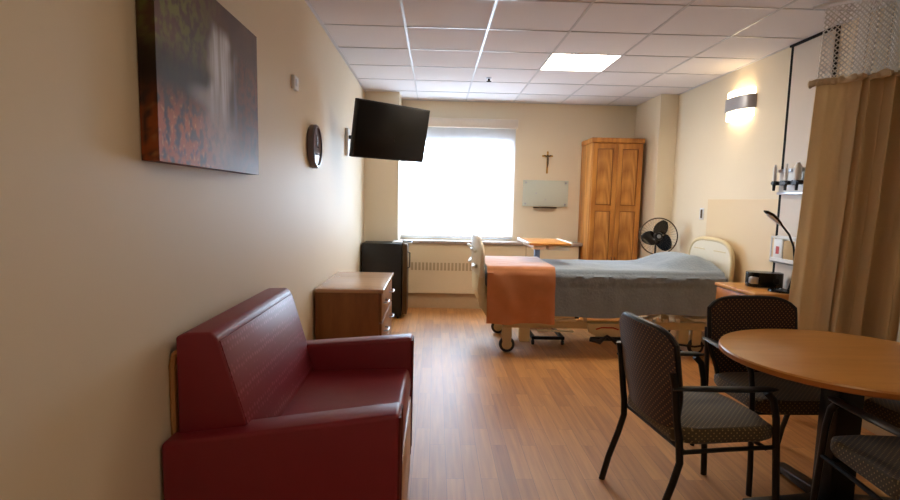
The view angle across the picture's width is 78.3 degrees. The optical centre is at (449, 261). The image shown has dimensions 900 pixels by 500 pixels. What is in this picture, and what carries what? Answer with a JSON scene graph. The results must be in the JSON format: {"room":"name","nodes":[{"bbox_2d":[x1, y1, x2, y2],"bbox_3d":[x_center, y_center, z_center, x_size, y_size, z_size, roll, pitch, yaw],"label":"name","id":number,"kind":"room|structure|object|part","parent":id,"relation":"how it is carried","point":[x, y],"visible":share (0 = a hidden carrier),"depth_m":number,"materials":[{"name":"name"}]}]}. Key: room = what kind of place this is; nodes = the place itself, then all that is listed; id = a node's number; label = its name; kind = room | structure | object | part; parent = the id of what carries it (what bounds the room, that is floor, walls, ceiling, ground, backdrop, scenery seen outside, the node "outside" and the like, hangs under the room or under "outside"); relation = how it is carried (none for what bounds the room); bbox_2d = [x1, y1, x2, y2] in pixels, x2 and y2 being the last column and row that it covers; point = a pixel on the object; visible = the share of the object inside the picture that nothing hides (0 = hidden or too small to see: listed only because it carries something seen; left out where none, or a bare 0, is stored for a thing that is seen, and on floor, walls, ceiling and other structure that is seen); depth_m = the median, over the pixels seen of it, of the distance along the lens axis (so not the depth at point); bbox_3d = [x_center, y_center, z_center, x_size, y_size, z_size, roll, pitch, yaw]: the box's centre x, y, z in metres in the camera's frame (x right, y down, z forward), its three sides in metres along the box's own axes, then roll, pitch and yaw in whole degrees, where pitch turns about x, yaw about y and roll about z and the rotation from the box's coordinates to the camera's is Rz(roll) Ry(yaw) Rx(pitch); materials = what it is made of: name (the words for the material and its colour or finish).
{"room":"care facility","nodes":[
{"label":"care facility","id":0,"kind":"room"},
{"bbox_2d":[0,0,364,499],"bbox_3d":[-1.025,-0.293,3.011,0.150,2.670,8.500,1,6,-2],"label":"wall","id":1,"kind":"structure","parent":0,"point":[109,255],"depth_m":1.52,"materials":[{"name":"beige paint"}]},
{"bbox_2d":[135,0,258,174],"bbox_3d":[-0.887,-0.653,2.053,0.052,0.611,0.920,1,6,-2],"label":"print","id":2,"kind":"object","parent":1,"relation":"attached to","point":[198,97],"visible":1,"depth_m":1.87},
{"bbox_2d":[291,75,298,91],"bbox_3d":[-0.931,-1.076,3.328,0.026,0.080,0.100,1,6,-2],"label":"wall sensor","id":3,"kind":"object","parent":1,"relation":"attached to","point":[294,80],"visible":1,"depth_m":3.30,"materials":[{"name":"white plastic"}]},
{"bbox_2d":[307,124,321,168],"bbox_3d":[-0.940,-0.801,3.842,0.048,0.300,0.300,1,6,-2],"label":"wall clock","id":4,"kind":"object","parent":1,"relation":"attached to","point":[314,138],"visible":1,"depth_m":3.77,"materials":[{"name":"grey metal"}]},
{"bbox_2d":[345,98,429,162],"bbox_3d":[-0.739,-1.164,5.062,0.790,0.473,0.783,-5,9,-44],"label":"television","id":5,"kind":"object","parent":1,"relation":"attached to","point":[380,130],"visible":1,"depth_m":4.79,"materials":[{"name":"black plastic"}]},
{"bbox_3d":[-0.983,-1.147,5.302,0.030,0.260,0.120,1,6,-2],"label":"wall plate","id":6,"kind":"part","parent":5,"relation":"part of","materials":[{"name":"white plastic"}]},
{"bbox_2d":[364,91,401,241],"bbox_3d":[-0.846,-0.734,6.992,0.415,2.670,0.500,1,6,-2],"label":"wall","id":7,"kind":"structure","parent":0,"point":[382,177],"depth_m":6.73,"materials":[{"name":"beige paint"}]},
{"bbox_2d":[400,100,635,241],"bbox_3d":[0.768,-0.740,7.361,3.960,2.670,0.150,1,6,-2],"label":"wall","id":8,"kind":"structure","parent":0,"point":[560,130],"depth_m":7.21,"materials":[{"name":"beige paint"}]},
{"bbox_2d":[400,236,506,238],"bbox_3d":[0.090,-1.065,7.298,1.470,1.500,0.128,1,6,-2],"label":"window","id":9,"kind":"structure","parent":8,"relation":"in","point":[400,236],"depth_m":7.31,"materials":[{"name":"white"}]},
{"bbox_2d":[400,118,517,238],"bbox_3d":[0.101,-1.079,7.177,1.515,1.525,0.095,1,6,-2],"label":"window","id":10,"kind":"structure","parent":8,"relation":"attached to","point":[463,184],"depth_m":7.20,"materials":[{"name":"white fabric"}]},
{"bbox_2d":[399,239,582,246],"bbox_3d":[0.551,-0.254,7.197,2.405,0.040,0.268,1,6,-2],"label":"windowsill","id":11,"kind":"structure","parent":8,"relation":"attached to","point":[424,241],"depth_m":7.07,"materials":[{"name":"stone"}]},
{"bbox_2d":[522,180,568,207],"bbox_3d":[1.251,-0.886,7.247,0.595,0.362,0.061,1,6,-2],"label":"board","id":12,"kind":"object","parent":8,"relation":"attached to","point":[550,194],"visible":1,"depth_m":7.25,"materials":[{"name":"glass"}]},
{"bbox_2d":[542,151,552,173],"bbox_3d":[1.272,-1.299,7.212,0.144,0.289,0.041,1,6,-2],"label":"crucifix","id":13,"kind":"object","parent":8,"relation":"attached to","point":[547,155],"visible":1,"depth_m":7.21,"materials":[{"name":"brown wood"}]},
{"bbox_2d":[309,0,891,105],"bbox_3d":[0.910,-1.684,2.905,3.960,0.200,8.800,1,6,-2],"label":"ceiling","id":14,"kind":"structure","parent":0,"point":[517,15],"depth_m":4.37,"materials":[{"name":"tile"}]},
{"bbox_2d":[541,54,620,71],"bbox_3d":[1.173,-1.864,5.037,0.610,0.104,0.610,1,6,-2],"label":"ceiling light","id":15,"kind":"object","parent":14,"relation":"attached to","point":[561,62],"visible":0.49,"depth_m":5.32,"materials":[{"name":"white plastic"}]},
{"bbox_2d":[305,0,898,105],"bbox_3d":[0.908,-1.581,2.916,3.660,0.006,8.500,1,6,-2],"label":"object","id":16,"kind":"structure","parent":14,"relation":"attached to","point":[405,26],"depth_m":4.60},
{"bbox_2d":[813,0,851,9],"bbox_3d":[2.489,-1.570,3.249,0.058,0.022,0.621,-5,9,-43],"label":"track","id":17,"kind":"object","parent":14,"relation":"attached to","point":[833,1],"visible":1,"depth_m":3.39,"materials":[{"name":"white metal"}]},
{"bbox_2d":[788,0,899,400],"bbox_3d":[2.466,-0.320,3.381,0.201,2.490,0.661,-5,9,-42],"label":"privacy curtain","id":18,"kind":"object","parent":17,"relation":"hanging from","point":[845,279],"visible":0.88,"depth_m":3.35,"materials":[{"name":"beige fabric"}]},
{"bbox_2d":[391,308,891,499],"bbox_3d":[0.850,1.118,3.218,3.960,0.100,8.800,1,6,-2],"label":"floor","id":19,"kind":"structure","parent":0,"point":[538,421],"depth_m":3.43,"materials":[{"name":"brown wood"}]},
{"bbox_2d":[162,288,413,499],"bbox_3d":[-0.561,0.656,2.316,0.773,0.958,1.075,1,6,-2],"label":"sofa","id":20,"kind":"object","parent":19,"relation":"on","point":[267,411],"visible":1,"depth_m":1.82,"materials":[{"name":"red leather"}]},
{"bbox_3d":[-0.924,0.531,2.300,0.042,0.595,0.924,1,6,-2],"label":"frame","id":21,"kind":"part","parent":20,"relation":"part of","materials":[{"name":"brown wood"}]},
{"bbox_3d":[-0.770,0.405,2.278,0.272,0.458,0.925,1,6,-2],"label":"backrest","id":22,"kind":"part","parent":20,"relation":"part of","materials":[{"name":"red leather"}]},
{"bbox_3d":[-0.714,0.391,2.278,0.114,0.368,0.905,1,6,-2],"label":"backrest","id":23,"kind":"part","parent":20,"relation":"part of","materials":[{"name":"red leather"}]},
{"bbox_3d":[-0.549,0.816,1.859,0.760,0.683,0.130,1,6,-2],"label":"armrest","id":24,"kind":"part","parent":20,"relation":"part of","materials":[{"name":"red leather"}]},
{"bbox_2d":[281,369,410,440],"bbox_3d":[-0.480,0.634,2.324,0.594,0.144,0.824,1,6,-2],"label":"seat cushion","id":25,"kind":"object","parent":20,"relation":"on","point":[316,390],"depth_m":2.42,"materials":[{"name":"red leather"}]},
{"bbox_3d":[-0.573,0.666,2.800,0.760,0.611,0.115,1,6,-2],"label":"armrest","id":26,"kind":"part","parent":20,"relation":"part of","materials":[{"name":"red leather"}]},
{"bbox_2d":[315,272,394,339],"bbox_3d":[-0.730,0.515,4.483,0.521,0.750,0.960,1,6,-2],"label":"dresser","id":27,"kind":"object","parent":19,"relation":"on","point":[347,304],"visible":0.65,"depth_m":4.01,"materials":[{"name":"brown wood"}]},
{"bbox_3d":[-0.515,0.288,4.463,0.019,0.205,0.920,1,6,-2],"label":"drawer","id":28,"kind":"part","parent":27,"relation":"part of","materials":[{"name":"brown wood"}]},
{"bbox_3d":[-0.520,0.502,4.487,0.019,0.205,0.920,1,6,-2],"label":"drawer","id":29,"kind":"part","parent":27,"relation":"part of","materials":[{"name":"brown wood"}]},
{"bbox_2d":[362,241,409,317],"bbox_3d":[-0.755,0.205,6.652,0.562,0.885,0.370,1,6,-2],"label":"mini fridge","id":30,"kind":"object","parent":19,"relation":"on","point":[377,256],"visible":0.66,"depth_m":6.45,"materials":[{"name":"black plastic"}]},
{"bbox_2d":[392,240,412,242],"bbox_3d":[-0.566,-0.247,6.611,0.230,0.028,0.220,1,6,-2],"label":"case","id":31,"kind":"object","parent":30,"relation":"on","point":[394,241],"visible":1,"depth_m":6.52,"materials":[{"name":"white plastic"}]},
{"bbox_3d":[-0.537,0.184,6.655,0.057,0.835,0.370,1,6,-2],"label":"door","id":32,"kind":"part","parent":30,"relation":"part of","materials":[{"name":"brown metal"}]},
{"bbox_2d":[408,243,578,308],"bbox_3d":[0.499,0.187,7.254,2.310,0.840,0.235,1,6,-2],"label":"heater cover","id":33,"kind":"object","parent":19,"relation":"on","point":[439,276],"visible":0.45,"depth_m":7.12,"materials":[{"name":"beige metal"}]},
{"bbox_2d":[411,262,471,270],"bbox_3d":[0.195,0.065,7.117,1.391,0.100,0.006,1,6,-2],"label":"grille","id":34,"kind":"object","parent":33,"relation":"attached to","point":[415,266],"depth_m":7.11,"materials":[{"name":"beige metal"}]},
{"bbox_3d":[0.493,0.516,7.238,2.310,0.190,0.040,1,6,-2],"label":"kick plate","id":35,"kind":"part","parent":33,"relation":"part of","materials":[{"name":"plastic"}]},
{"bbox_2d":[517,237,572,344],"bbox_3d":[0.949,0.273,5.778,0.440,1.016,0.810,1,6,-2],"label":"table","id":36,"kind":"object","parent":19,"relation":"on","point":[557,244],"visible":0.7,"depth_m":5.45,"materials":[{"name":"laminate"}]},
{"bbox_3d":[0.956,0.239,6.061,0.060,0.900,0.240,1,6,-2],"label":"post","id":37,"kind":"part","parent":36,"relation":"part of","materials":[{"name":"grey metal"}]},
{"bbox_2d":[523,243,569,250],"bbox_3d":[0.975,-0.169,5.669,0.360,0.049,0.650,1,6,-2],"label":"tabletop","id":38,"kind":"object","parent":36,"relation":"on","point":[549,246],"depth_m":5.35,"materials":[{"name":"brown wood"}]},
{"bbox_2d":[467,231,734,352],"bbox_3d":[1.373,0.273,5.495,2.388,1.096,0.987,1,6,-2],"label":"hospital bed","id":39,"kind":"object","parent":19,"relation":"on","point":[717,251],"visible":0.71,"depth_m":5.15,"materials":[{"name":"beige plastic"}]},
{"bbox_3d":[0.249,-0.097,5.446,0.064,0.355,0.878,1,6,-2],"label":"footboard","id":40,"kind":"part","parent":39,"relation":"part of","materials":[{"name":"beige plastic"}]},
{"bbox_3d":[1.414,0.134,5.503,2.180,0.172,0.850,1,6,-2],"label":"mattress","id":41,"kind":"part","parent":39,"relation":"part of","materials":[{"name":"black fabric"}]},
{"bbox_3d":[0.975,0.638,5.120,0.340,0.027,0.020,1,6,-2],"label":"brake rod","id":42,"kind":"part","parent":39,"relation":"part of","materials":[{"name":"beige metal"}]},
{"bbox_3d":[1.048,0.499,5.106,0.200,0.030,0.040,1,6,-2],"label":"lever","id":43,"kind":"part","parent":39,"relation":"part of","materials":[{"name":"beige metal"}]},
{"bbox_3d":[1.057,0.535,5.121,0.220,0.025,0.040,1,6,-2],"label":"lever","id":44,"kind":"part","parent":39,"relation":"part of","materials":[{"name":"beige metal"}]},
{"bbox_3d":[1.444,0.615,5.557,1.900,0.205,0.790,1,6,-2],"label":"frame","id":45,"kind":"part","parent":39,"relation":"part of","materials":[{"name":"beige metal"}]},
{"bbox_2d":[485,252,725,318],"bbox_3d":[1.414,0.187,5.491,2.173,0.564,1.006,1,6,-2],"label":"sheet","id":46,"kind":"object","parent":39,"relation":"on","point":[671,283],"visible":0.76,"depth_m":5.03,"materials":[{"name":"grey fabric"}]},
{"bbox_2d":[485,256,555,324],"bbox_3d":[0.625,0.248,5.469,0.616,0.530,1.065,1,6,-2],"label":"blanket","id":47,"kind":"object","parent":46,"relation":"on","point":[520,289],"visible":0.98,"depth_m":4.97,"materials":[{"name":"orange fabric"}]},
{"bbox_3d":[1.970,0.484,5.239,0.370,0.219,0.044,1,6,-2],"label":"lift arm","id":48,"kind":"part","parent":39,"relation":"part of","materials":[{"name":"beige metal"}]},
{"bbox_2d":[683,315,706,321],"bbox_3d":[2.376,0.528,5.210,0.260,0.025,0.230,1,6,-2],"label":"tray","id":49,"kind":"object","parent":39,"relation":"on","point":[694,318],"depth_m":5.13,"materials":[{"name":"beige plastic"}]},
{"bbox_3d":[2.548,0.013,5.443,0.012,0.475,0.815,1,6,-2],"label":"headboard","id":50,"kind":"part","parent":39,"relation":"part of","materials":[{"name":"beige plastic"}]},
{"bbox_2d":[577,137,644,259],"bbox_3d":[2.020,-0.442,7.072,0.644,2.195,0.545,1,6,-2],"label":"wardrobe","id":51,"kind":"object","parent":19,"relation":"on","point":[611,168],"visible":0.74,"depth_m":6.81,"materials":[{"name":"brown wood"}]},
{"bbox_3d":[1.866,-0.049,6.881,0.175,1.152,0.015,1,6,-2],"label":"panel","id":52,"kind":"part","parent":51,"relation":"part of","materials":[{"name":"brown wood"}]},
{"bbox_3d":[1.874,-0.424,6.836,0.303,2.045,0.020,1,6,-2],"label":"door","id":53,"kind":"part","parent":51,"relation":"part of","materials":[{"name":"brown wood"}]},
{"bbox_3d":[1.887,-1.040,6.771,0.175,0.667,0.015,1,6,-2],"label":"panel","id":54,"kind":"part","parent":51,"relation":"part of","materials":[{"name":"brown wood"}]},
{"bbox_3d":[2.042,-1.504,6.965,0.644,0.060,0.521,1,6,-2],"label":"cornice","id":55,"kind":"part","parent":51,"relation":"part of","materials":[{"name":"brown wood"}]},
{"bbox_3d":[2.172,-0.044,6.890,0.175,1.152,0.015,1,6,-2],"label":"panel","id":56,"kind":"part","parent":51,"relation":"part of","materials":[{"name":"brown wood"}]},
{"bbox_3d":[2.181,-0.418,6.845,0.303,2.045,0.020,1,6,-2],"label":"door","id":57,"kind":"part","parent":51,"relation":"part of","materials":[{"name":"brown wood"}]},
{"bbox_3d":[2.194,-1.035,6.779,0.175,0.667,0.015,1,6,-2],"label":"panel","id":58,"kind":"part","parent":51,"relation":"part of","materials":[{"name":"brown wood"}]},
{"bbox_2d":[639,218,677,320],"bbox_3d":[2.336,0.113,6.392,0.420,1.257,0.382,1,6,-2],"label":"pedestal fan","id":59,"kind":"object","parent":19,"relation":"on","point":[658,236],"visible":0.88,"depth_m":6.22,"materials":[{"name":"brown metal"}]},
{"bbox_3d":[2.250,-0.271,6.250,0.181,0.158,0.073,3,6,11],"label":"blade","id":60,"kind":"part","parent":59,"relation":"part of","materials":[{"name":"black plastic"}]},
{"bbox_3d":[2.358,-0.291,6.304,0.124,0.128,0.221,2,6,9],"label":"motor","id":61,"kind":"part","parent":59,"relation":"part of","materials":[{"name":"black plastic"}]},
{"bbox_2d":[641,219,674,251],"bbox_3d":[2.347,-0.288,6.229,0.411,0.411,0.116,2,6,10],"label":"grille","id":62,"kind":"object","parent":59,"relation":"attached to","point":[658,236],"depth_m":6.22,"materials":[{"name":"black metal"}]},
{"bbox_3d":[2.372,-0.389,6.216,0.177,0.168,0.051,-2,7,-24],"label":"blade","id":63,"kind":"part","parent":59,"relation":"part of","materials":[{"name":"black plastic"}]},
{"bbox_3d":[2.405,-0.217,6.221,0.172,0.196,0.062,3,7,19],"label":"blade","id":64,"kind":"part","parent":59,"relation":"part of","materials":[{"name":"black plastic"}]},
{"bbox_2d":[599,311,779,499],"bbox_3d":[1.097,0.697,2.557,0.590,0.902,0.590,0,6,-8],"label":"armchair","id":65,"kind":"object","parent":19,"relation":"on","point":[649,355],"visible":1,"depth_m":2.37,"materials":[{"name":"fabric"}]},
{"bbox_3d":[0.833,0.753,2.789,0.130,0.727,0.036,0,6,-8],"label":"leg","id":66,"kind":"part","parent":65,"relation":"part of","materials":[{"name":"black metal"}]},
{"bbox_3d":[0.889,0.473,2.504,0.118,0.427,0.511,0,6,-8],"label":"backrest","id":67,"kind":"part","parent":65,"relation":"part of","materials":[{"name":"fabric"}]},
{"bbox_3d":[0.931,0.754,2.542,0.020,0.020,0.524,0,6,-8],"label":"cross rail","id":68,"kind":"part","parent":65,"relation":"part of","materials":[{"name":"black metal"}]},
{"bbox_3d":[1.066,0.463,2.798,0.463,0.029,0.055,0,6,-8],"label":"armrest","id":69,"kind":"part","parent":65,"relation":"part of","materials":[{"name":"black plastic"}]},
{"bbox_3d":[0.900,0.811,2.284,0.130,0.727,0.036,0,6,-8],"label":"leg","id":70,"kind":"part","parent":65,"relation":"part of","materials":[{"name":"black metal"}]},
{"bbox_3d":[1.137,0.704,2.563,0.472,0.070,0.498,0,6,-8],"label":"seat","id":71,"kind":"part","parent":65,"relation":"part of","materials":[{"name":"fabric"}]},
{"bbox_3d":[1.292,0.793,2.860,0.121,0.647,0.024,0,6,-8],"label":"leg","id":72,"kind":"part","parent":65,"relation":"part of","materials":[{"name":"black metal"}]},
{"bbox_3d":[1.135,0.523,2.271,0.463,0.029,0.055,0,6,-8],"label":"armrest","id":73,"kind":"part","parent":65,"relation":"part of","materials":[{"name":"black plastic"}]},
{"bbox_3d":[1.161,0.785,2.310,0.435,0.027,0.020,0,6,-8],"label":"rail","id":74,"kind":"part","parent":65,"relation":"part of","materials":[{"name":"black metal"}]},
{"bbox_3d":[1.360,0.852,2.344,0.121,0.647,0.024,0,6,-8],"label":"leg","id":75,"kind":"part","parent":65,"relation":"part of","materials":[{"name":"black metal"}]},
{"bbox_2d":[711,282,788,363],"bbox_3d":[2.400,0.585,4.366,0.436,0.770,0.588,1,6,-2],"label":"nightstand","id":76,"kind":"object","parent":19,"relation":"on","point":[725,288],"visible":0.22,"depth_m":4.32,"materials":[{"name":"laminate"}]},
{"bbox_3d":[2.229,0.316,4.331,0.018,0.165,0.552,1,6,-2],"label":"drawer","id":77,"kind":"part","parent":76,"relation":"part of","materials":[{"name":"brown wood"}]},
{"bbox_2d":[745,270,783,287],"bbox_3d":[2.486,0.137,4.377,0.260,0.114,0.163,3,7,19],"label":"clock radio","id":78,"kind":"object","parent":76,"relation":"on","point":[762,279],"visible":0.98,"depth_m":4.31,"materials":[{"name":"plastic"}]},
{"bbox_2d":[764,210,794,293],"bbox_3d":[2.433,-0.078,4.111,0.284,0.606,0.176,1,6,-2],"label":"desk lamp","id":79,"kind":"object","parent":76,"relation":"on","point":[769,214],"visible":0.87,"depth_m":4.07,"materials":[{"name":"black plastic"}]},
{"bbox_3d":[2.492,-0.029,4.093,0.130,0.490,0.024,1,6,-2],"label":"stem","id":80,"kind":"part","parent":79,"relation":"part of","materials":[{"name":"black plastic"}]},
{"bbox_2d":[690,295,854,496],"bbox_3d":[1.711,0.667,2.943,0.590,0.902,0.590,1,6,-4],"label":"armchair","id":81,"kind":"object","parent":19,"relation":"on","point":[725,314],"visible":0.61,"depth_m":3.09,"materials":[{"name":"black fabric"}]},
{"bbox_3d":[1.440,0.724,3.164,0.036,0.727,0.130,1,6,-4],"label":"leg","id":82,"kind":"part","parent":81,"relation":"part of","materials":[{"name":"black metal"}]},
{"bbox_3d":[1.449,0.459,2.903,0.055,0.029,0.463,1,6,-4],"label":"armrest","id":83,"kind":"part","parent":81,"relation":"part of","materials":[{"name":"black plastic"}]},
{"bbox_3d":[1.461,0.813,2.707,0.024,0.647,0.121,1,6,-4],"label":"leg","id":84,"kind":"part","parent":81,"relation":"part of","materials":[{"name":"black metal"}]},
{"bbox_3d":[1.703,0.420,3.130,0.511,0.427,0.118,1,6,-4],"label":"backrest","id":85,"kind":"part","parent":81,"relation":"part of","materials":[{"name":"fabric"}]},
{"bbox_3d":[1.714,0.679,2.903,0.498,0.070,0.472,1,6,-4],"label":"seat","id":86,"kind":"part","parent":81,"relation":"part of","materials":[{"name":"fabric"}]},
{"bbox_3d":[1.722,0.749,2.746,0.524,0.020,0.020,1,6,-4],"label":"cross rail","id":87,"kind":"part","parent":81,"relation":"part of","materials":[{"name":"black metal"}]},
{"bbox_3d":[1.951,0.732,3.197,0.036,0.727,0.130,1,6,-4],"label":"leg","id":88,"kind":"part","parent":81,"relation":"part of","materials":[{"name":"black metal"}]},
{"bbox_2d":[718,329,899,499],"bbox_3d":[1.790,0.790,2.536,1.056,0.744,1.056,1,6,-2],"label":"round table","id":89,"kind":"object","parent":19,"relation":"on","point":[850,368],"visible":0.94,"depth_m":2.49,"materials":[{"name":"laminate"}]},
{"bbox_2d":[810,396,899,499],"bbox_3d":[1.775,0.773,2.005,0.590,0.902,0.590,2,6,3],"label":"armchair","id":90,"kind":"object","parent":19,"relation":"on","point":[876,458],"visible":1,"depth_m":2.12,"materials":[{"name":"black metal"}]},
{"bbox_3d":[1.526,0.864,2.267,0.024,0.647,0.121,2,6,3],"label":"leg","id":91,"kind":"part","parent":90,"relation":"part of","materials":[{"name":"black metal"}]},
{"bbox_3d":[1.787,0.809,2.215,0.524,0.020,0.020,2,6,3],"label":"cross rail","id":92,"kind":"part","parent":90,"relation":"part of","materials":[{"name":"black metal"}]},
{"bbox_3d":[1.514,0.820,2.059,0.020,0.027,0.435,2,6,3],"label":"rail","id":93,"kind":"part","parent":90,"relation":"part of","materials":[{"name":"black metal"}]},
{"bbox_3d":[1.513,0.561,1.998,0.055,0.029,0.463,2,6,3],"label":"armrest","id":94,"kind":"part","parent":90,"relation":"part of","materials":[{"name":"black plastic"}]},
{"bbox_3d":[1.778,0.776,2.047,0.498,0.070,0.472,2,6,3],"label":"seat","id":95,"kind":"part","parent":90,"relation":"part of","materials":[{"name":"fabric"}]},
{"bbox_2d":[863,397,899,427],"bbox_3d":[2.336,0.723,2.559,0.590,0.902,0.590,0,7,-12],"label":"chair back","id":96,"kind":"object","parent":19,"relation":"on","point":[887,410],"visible":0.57,"depth_m":2.63,"materials":[{"name":"black fabric"}]},
{"bbox_2d":[635,94,678,320],"bbox_3d":[2.506,-0.656,6.937,0.205,2.670,0.800,1,6,-2],"label":"wall","id":97,"kind":"structure","parent":0,"point":[656,118],"depth_m":6.54,"materials":[{"name":"beige paint"}]},
{"bbox_2d":[669,2,899,428],"bbox_3d":[2.783,-0.223,3.118,0.150,2.670,8.500,1,6,-2],"label":"wall","id":98,"kind":"structure","parent":0,"point":[716,158],"depth_m":5.26,"materials":[{"name":"beige paint"}]},
{"bbox_2d":[699,208,703,219],"bbox_3d":[2.631,-0.505,5.790,0.014,0.120,0.080,1,6,-2],"label":"switch plate","id":99,"kind":"object","parent":98,"relation":"attached to","point":[701,215],"visible":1,"depth_m":5.77,"materials":[{"name":"white plastic"}]},
{"bbox_2d":[702,199,778,332],"bbox_3d":[2.642,0.103,5.149,0.006,1.365,1.170,1,6,-2],"label":"wall panel","id":100,"kind":"object","parent":98,"relation":"attached to","point":[744,224],"depth_m":4.97,"materials":[{"name":"beige paint"}]},
{"bbox_2d":[725,87,756,121],"bbox_3d":[2.623,-1.435,5.061,0.106,0.250,0.460,1,6,-2],"label":"wall sconce","id":101,"kind":"object","parent":98,"relation":"attached to","point":[742,102],"visible":1,"depth_m":4.93,"materials":[{"name":"metal"}]},
{"bbox_2d":[669,317,895,435],"bbox_3d":[2.685,1.097,2.860,0.012,0.100,7.700,1,6,-2],"label":"baseboard","id":102,"kind":"structure","parent":98,"relation":"attached to","point":[867,425],"depth_m":3.48,"materials":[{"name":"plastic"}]},
{"bbox_2d":[769,235,796,265],"bbox_3d":[2.633,-0.094,4.341,0.052,0.215,0.310,1,6,-2],"label":"holder","id":103,"kind":"object","parent":98,"relation":"attached to","point":[771,259],"visible":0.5,"depth_m":4.36,"materials":[{"name":"white plastic"}]},
{"bbox_2d":[773,238,786,257],"bbox_3d":[2.631,-0.096,4.414,0.036,0.177,0.115,1,6,-2],"label":"glove box","id":104,"kind":"object","parent":103,"relation":"in","point":[778,243],"visible":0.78,"depth_m":4.40,"materials":[{"name":"white cardboard"}]},
{"bbox_2d":[782,241,794,259],"bbox_3d":[2.635,-0.076,4.280,0.035,0.167,0.135,1,6,-2],"label":"carton","id":105,"kind":"object","parent":103,"relation":"in","point":[787,248],"visible":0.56,"depth_m":4.28,"materials":[{"name":"beige cardboard"}]},
{"bbox_2d":[771,162,805,194],"bbox_3d":[2.621,-0.637,4.250,0.100,0.235,0.410,1,6,-2],"label":"rail","id":106,"kind":"object","parent":98,"relation":"attached to","point":[791,181],"visible":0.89,"depth_m":4.26,"materials":[{"name":"white plastic"}]},
{"bbox_2d":[775,30,835,288],"bbox_3d":[2.674,-0.401,4.235,0.012,2.570,0.455,1,6,-2],"label":"wall panel","id":107,"kind":"object","parent":98,"relation":"attached to","point":[806,56],"depth_m":4.25,"materials":[{"name":"paint"}]},
{"bbox_2d":[772,25,840,271],"bbox_3d":[2.665,-0.401,4.233,0.030,2.570,0.513,1,6,-2],"label":"trim","id":108,"kind":"structure","parent":98,"relation":"attached to","point":[792,46],"depth_m":4.36,"materials":[{"name":"black metal"}]}
]}

